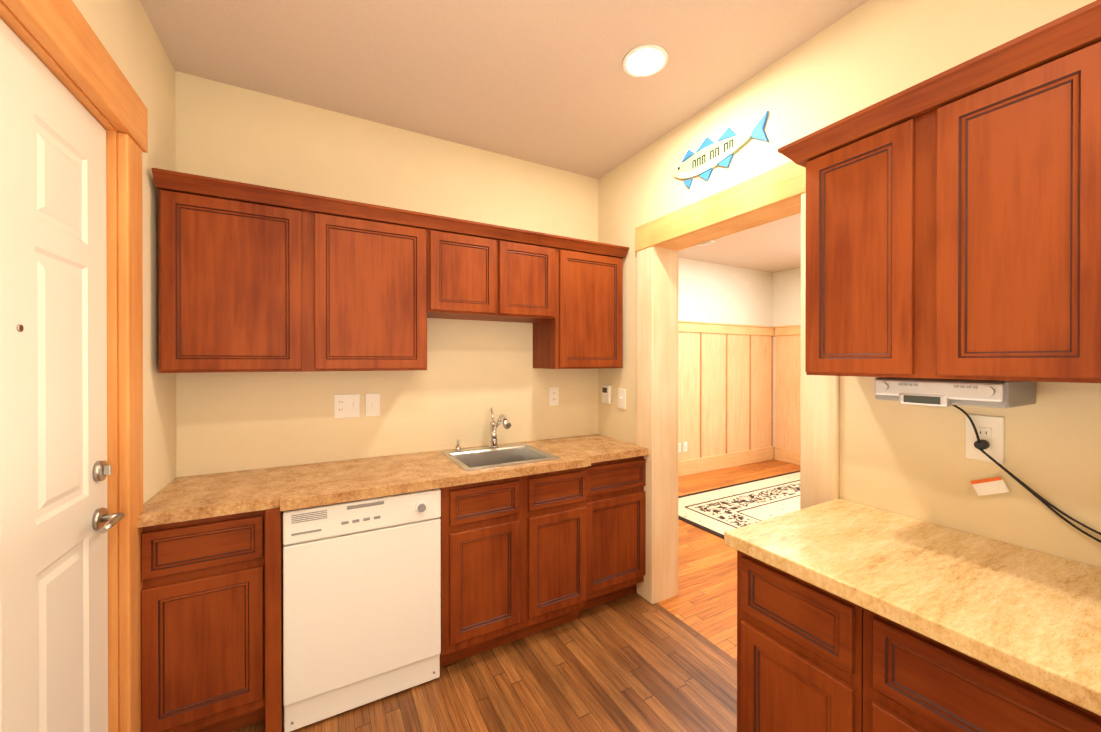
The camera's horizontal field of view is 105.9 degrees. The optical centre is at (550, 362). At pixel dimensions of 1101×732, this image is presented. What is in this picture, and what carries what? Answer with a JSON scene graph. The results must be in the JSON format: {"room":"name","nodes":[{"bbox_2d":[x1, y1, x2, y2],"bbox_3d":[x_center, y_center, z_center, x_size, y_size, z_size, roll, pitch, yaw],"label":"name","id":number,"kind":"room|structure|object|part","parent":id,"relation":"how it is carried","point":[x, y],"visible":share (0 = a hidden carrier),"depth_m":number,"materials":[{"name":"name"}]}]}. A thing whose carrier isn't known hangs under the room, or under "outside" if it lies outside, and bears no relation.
{"room":"kitchen","nodes":[
{"label":"kitchen","id":0,"kind":"room"},
{"bbox_2d":[72,0,176,503],"bbox_3d":[-0.790,0.071,0.116,0.120,2.740,4.157,0,0,-29],"label":"wall","id":1,"kind":"structure","parent":0,"point":[125,32],"depth_m":1.59,"materials":[{"name":"paint"}]},
{"bbox_2d":[0,18,124,731],"bbox_3d":[-1.181,0.351,0.937,0.095,2.159,0.864,0,0,-29],"label":"entry door","id":2,"kind":"structure","parent":1,"relation":"in","point":[55,471],"depth_m":1.04,"materials":[{"name":"beige paint"}]},
{"bbox_2d":[0,0,147,731],"bbox_3d":[-1.210,0.271,0.920,0.157,2.336,1.180,0,0,-29],"label":"door frame","id":3,"kind":"structure","parent":1,"relation":"attached to","point":[60,40],"depth_m":1.33,"materials":[{"name":"brown wood"}]},
{"bbox_2d":[175,71,597,476],"bbox_3d":[-0.698,0.063,2.468,2.302,2.740,0.120,0,0,-29],"label":"wall","id":4,"kind":"structure","parent":0,"point":[464,382],"depth_m":2.27,"materials":[{"name":"paint"}]},
{"bbox_2d":[158,189,426,372],"bbox_3d":[-1.136,-0.315,1.973,1.017,0.710,0.322,0,0,-29],"label":"upper cabinet","id":5,"kind":"object","parent":4,"relation":"attached to","point":[247,287],"visible":1,"depth_m":1.79,"materials":[{"name":"brown wood"}]},
{"bbox_2d":[151,167,628,258],"bbox_3d":[-0.581,-0.700,2.251,2.265,0.057,0.365,0,0,-29],"label":"crown molding","id":6,"kind":"structure","parent":5,"relation":"attached to","point":[174,181],"depth_m":1.91,"materials":[{"name":"brown wood"}]},
{"bbox_2d":[334,394,359,417],"bbox_3d":[-1.069,0.229,2.185,0.122,0.124,0.019,0,0,-29],"label":"outlet","id":7,"kind":"object","parent":4,"relation":"attached to","point":[346,405],"visible":1,"depth_m":2.19,"materials":[{"name":"white plastic"}]},
{"bbox_2d":[365,393,379,416],"bbox_3d":[-0.960,0.229,2.245,0.073,0.124,0.019,0,0,-29],"label":"switch plate","id":8,"kind":"object","parent":4,"relation":"attached to","point":[372,404],"visible":1,"depth_m":2.25,"materials":[{"name":"white plastic"}]},
{"bbox_2d":[427,229,554,322],"bbox_3d":[-0.364,-0.464,2.395,0.738,0.415,0.322,0,0,-29],"label":"upper cabinet","id":9,"kind":"object","parent":4,"relation":"attached to","point":[476,278],"visible":0.98,"depth_m":2.24,"materials":[{"name":"brown wood"}]},
{"bbox_2d":[549,387,558,405],"bbox_3d":[0.024,0.229,2.789,0.075,0.126,0.010,0,0,-29],"label":"outlet","id":10,"kind":"object","parent":4,"relation":"attached to","point":[553,396],"visible":1,"depth_m":2.79,"materials":[{"name":"white plastic"}]},
{"bbox_2d":[533,249,622,368],"bbox_3d":[0.180,-0.317,2.693,0.500,0.710,0.322,0,0,-29],"label":"upper cabinet","id":11,"kind":"object","parent":4,"relation":"attached to","point":[583,329],"visible":0.98,"depth_m":2.55,"materials":[{"name":"brown wood"}]},
{"bbox_2d":[140,0,867,272],"bbox_3d":[1.768,-1.356,2.216,6.630,0.100,5.630,0,0,-29],"label":"ceiling","id":12,"kind":"structure","parent":0,"point":[552,83],"depth_m":1.80,"materials":[{"name":"paint"}]},
{"bbox_2d":[623,44,667,76],"bbox_3d":[0.409,-1.299,1.794,0.190,0.008,0.190,0,0,-29],"label":"recessed light","id":13,"kind":"object","parent":12,"relation":"in","point":[646,60],"visible":1,"depth_m":1.78,"materials":[{"name":"white"}]},
{"bbox_2d":[699,241,714,245],"bbox_3d":[1.587,-1.306,4.483,0.350,0.012,0.180,0,0,-29],"label":"ceiling vent","id":14,"kind":"object","parent":12,"relation":"in","point":[705,243],"visible":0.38,"depth_m":4.54,"materials":[{"name":"white"}]},
{"bbox_2d":[231,459,799,731],"bbox_3d":[1.768,1.484,2.225,6.630,0.100,5.630,0,0,-29],"label":"floor","id":15,"kind":"structure","parent":0,"point":[635,662],"depth_m":1.92,"materials":[{"name":"brown wood"}]},
{"bbox_2d":[141,508,283,731],"bbox_3d":[-1.347,0.996,1.720,0.433,0.878,0.571,0,0,-29],"label":"base cabinet","id":16,"kind":"object","parent":15,"relation":"on","point":[203,627],"depth_m":1.52,"materials":[{"name":"brown wood"}]},
{"bbox_3d":[-1.180,0.996,1.811,0.051,0.878,0.571,0,0,-29],"label":"base cabinet filler","id":17,"kind":"part","parent":16,"relation":"part of","materials":[{"name":"brown wood"}]},
{"bbox_2d":[283,488,440,731],"bbox_3d":[-0.883,0.993,1.957,0.601,0.860,0.597,0,0,-29],"label":"dishwasher","id":18,"kind":"object","parent":15,"relation":"on","point":[361,602],"visible":0.94,"depth_m":1.70,"materials":[{"name":"white metal"}]},
{"bbox_2d":[439,467,585,666],"bbox_3d":[-0.279,0.994,2.304,0.785,0.878,0.572,0,0,-29],"label":"base cabinet","id":19,"kind":"object","parent":15,"relation":"on","point":[513,558],"visible":0.96,"depth_m":2.03,"materials":[{"name":"brown wood"}]},
{"bbox_2d":[137,434,648,527],"bbox_3d":[-0.525,0.534,2.155,2.296,0.040,0.595,0,0,-29],"label":"countertop","id":20,"kind":"structure","parent":19,"relation":"on","point":[195,497],"depth_m":1.84,"materials":[{"name":"laminate"}]},
{"bbox_2d":[489,407,510,447],"bbox_3d":[-0.295,0.389,2.428,0.060,0.234,0.227,0,0,-36],"label":"faucet","id":21,"kind":"object","parent":20,"relation":"on","point":[503,419],"visible":1,"depth_m":2.47,"materials":[{"name":"silver metal"}]},
{"bbox_2d":[441,443,560,470],"bbox_3d":[-0.285,0.588,2.297,0.524,0.162,0.466,0,0,-29],"label":"sink","id":22,"kind":"object","parent":20,"relation":"in","point":[467,459],"visible":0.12,"depth_m":2.40,"materials":[{"name":"silver metal"}]},
{"bbox_2d":[455,440,460,451],"bbox_3d":[-0.523,0.472,2.367,0.034,0.070,0.063,0,0,-29],"label":"soap dispenser","id":23,"kind":"object","parent":22,"relation":"on","point":[457,447],"visible":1,"depth_m":2.37,"materials":[{"name":"silver metal"}]},
{"bbox_2d":[579,456,645,611],"bbox_3d":[0.260,0.993,2.627,0.464,0.878,0.522,0,0,-29],"label":"base cabinet","id":24,"kind":"object","parent":15,"relation":"on","point":[615,530],"visible":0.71,"depth_m":2.41,"materials":[{"name":"brown wood"}]},
{"bbox_2d":[678,470,799,538],"bbox_3d":[2.588,1.423,3.934,2.630,0.010,2.000,0,0,-29],"label":"rug","id":25,"kind":"object","parent":15,"relation":"on","point":[719,512],"visible":0.14,"depth_m":4.17,"materials":[{"name":"white fabric"}]},
{"bbox_2d":[737,550,862,731],"bbox_3d":[0.914,0.997,1.278,0.618,0.878,0.339,0,0,-29],"label":"base cabinet","id":26,"kind":"object","parent":15,"relation":"on","point":[799,655],"visible":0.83,"depth_m":1.12,"materials":[{"name":"brown wood"}]},
{"bbox_2d":[863,608,1100,731],"bbox_3d":[1.083,0.998,0.968,0.618,0.878,0.362,0,0,-29],"label":"base cabinet","id":27,"kind":"object","parent":15,"relation":"on","point":[913,681],"visible":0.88,"depth_m":0.85,"materials":[{"name":"brown wood"}]},
{"bbox_2d":[724,498,1100,715],"bbox_3d":[0.986,0.538,1.112,0.648,0.040,0.718,0,0,-29],"label":"countertop","id":28,"kind":"structure","parent":27,"relation":"on","point":[1030,616],"depth_m":0.98,"materials":[{"name":"stone"}]},
{"bbox_2d":[679,258,772,325],"bbox_3d":[1.507,0.054,5.219,4.208,2.740,0.120,0,0,-29],"label":"wall","id":29,"kind":"structure","parent":0,"point":[715,293],"depth_m":5.61,"materials":[{"name":"paint"}]},
{"bbox_2d":[683,442,686,451],"bbox_3d":[1.701,1.064,5.240,0.070,0.120,0.010,0,0,-29],"label":"outlet","id":30,"kind":"object","parent":29,"relation":"attached to","point":[684,446],"visible":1,"depth_m":5.23,"materials":[{"name":"white plastic"}]},
{"bbox_2d":[678,320,774,476],"bbox_3d":[1.572,0.452,5.161,3.908,1.945,0.044,0,0,-29],"label":"wainscoting","id":31,"kind":"structure","parent":29,"relation":"attached to","point":[725,393],"depth_m":5.59,"materials":[{"name":"brown wood"}]},
{"bbox_2d":[773,267,800,446],"bbox_3d":[4.623,0.059,3.785,0.120,2.740,5.390,0,0,-29],"label":"wall","id":32,"kind":"structure","parent":0,"point":[786,297],"depth_m":5.95,"materials":[{"name":"paint"}]},
{"bbox_2d":[774,325,800,464],"bbox_3d":[4.561,0.457,3.726,0.044,1.945,5.343,0,0,-29],"label":"wainscoting","id":33,"kind":"structure","parent":32,"relation":"attached to","point":[787,387],"depth_m":5.91,"materials":[{"name":"brown wood"}]},
{"bbox_2d":[598,0,1100,567],"bbox_3d":[1.063,0.066,1.834,0.178,2.740,5.390,0,0,-29],"label":"wall","id":34,"kind":"structure","parent":0,"point":[906,460],"depth_m":1.43,"materials":[{"name":"paint"}]},
{"bbox_2d":[602,385,610,403],"bbox_3d":[0.384,0.220,2.857,0.028,0.125,0.085,0,0,-29],"label":"thermostat","id":35,"kind":"object","parent":34,"relation":"attached to","point":[606,394],"visible":0.98,"depth_m":2.83,"materials":[{"name":"white plastic"}]},
{"bbox_2d":[618,388,625,408],"bbox_3d":[0.463,0.237,2.723,0.019,0.130,0.075,0,0,-29],"label":"switch plate","id":36,"kind":"object","parent":34,"relation":"attached to","point":[622,398],"visible":1,"depth_m":2.72,"materials":[{"name":"white plastic"}]},
{"bbox_2d":[673,111,768,187],"bbox_3d":[0.820,-1.035,2.068,0.017,0.220,0.560,0,0,-29],"label":"fish sign","id":37,"kind":"object","parent":34,"relation":"attached to","point":[706,158],"visible":0.98,"depth_m":2.07,"materials":[{"name":"blue"}]},
{"bbox_2d":[635,161,838,603],"bbox_3d":[0.902,0.299,2.125,0.222,2.270,1.167,0,0,-29],"label":"trim","id":38,"kind":"structure","parent":34,"relation":"attached to","point":[775,194],"depth_m":2.46,"materials":[{"name":"brown wood"}]},
{"bbox_2d":[805,41,1100,382],"bbox_3d":[1.139,-0.312,1.170,0.322,0.710,0.655,0,0,-29],"label":"upper cabinet","id":39,"kind":"object","parent":34,"relation":"attached to","point":[960,238],"visible":1,"depth_m":1.03,"materials":[{"name":"brown wood"}]},
{"bbox_2d":[874,377,1035,407],"bbox_3d":[1.139,0.083,1.186,0.248,0.074,0.280,0,0,-29],"label":"radio","id":40,"kind":"object","parent":39,"relation":"attached to","point":[950,392],"visible":0.96,"depth_m":1.10,"materials":[{"name":"silver metal"}]},
{"bbox_2d":[952,405,980,443],"bbox_3d":[1.222,0.174,1.232,0.084,0.129,0.066,0,0,-29],"label":"cord","id":41,"kind":"object","parent":40,"relation":"hanging from","point":[972,423],"visible":0.83,"depth_m":1.24,"materials":[{"name":"black plastic"}]},
{"bbox_2d":[965,414,1003,463],"bbox_3d":[1.285,0.225,1.232,0.010,0.135,0.082,0,0,-29],"label":"outlet","id":42,"kind":"object","parent":34,"relation":"attached to","point":[990,429],"visible":0.75,"depth_m":1.23,"materials":[{"name":"white plastic"}]},
{"bbox_2d":[974,440,989,449],"bbox_3d":[1.270,0.242,1.223,0.024,0.028,0.027,0,0,-29],"label":"plug","id":43,"kind":"object","parent":42,"relation":"attached to","point":[983,444],"visible":0.93,"depth_m":1.22,"materials":[{"name":"black plastic"}]},
{"bbox_2d":[979,448,1100,534],"bbox_3d":[1.353,0.366,1.066,0.027,0.230,0.363,0,0,-29],"label":"cord","id":44,"kind":"object","parent":42,"relation":"attached to","point":[1065,514],"visible":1,"depth_m":1.10,"materials":[{"name":"black plastic"}]},
{"bbox_2d":[981,450,1100,542],"bbox_3d":[1.355,0.378,1.064,0.027,0.245,0.358,0,0,-29],"label":"cord","id":45,"kind":"object","parent":42,"relation":"attached to","point":[1039,498],"visible":0.98,"depth_m":1.12,"materials":[{"name":"black plastic"}]},
{"bbox_2d":[970,476,1009,495],"bbox_3d":[1.285,0.362,1.216,0.002,0.069,0.082,0,0,-29],"label":"tag","id":46,"kind":"object","parent":34,"relation":"attached to","point":[992,485],"visible":1,"depth_m":1.22,"materials":[{"name":"white paper"}]},
{"bbox_3d":[1.489,-0.473,0.531,0.322,0.385,0.798,0,0,-29],"label":"upper cabinet","id":47,"kind":"object","parent":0,"visible":0},
{"bbox_2d":[778,0,1100,167],"bbox_3d":[1.297,-0.696,0.835,0.365,0.057,1.517,0,0,-29],"label":"crown molding","id":48,"kind":"structure","parent":47,"relation":"attached to","point":[1069,33],"depth_m":1.02,"materials":[{"name":"brown wood"}]}
]}

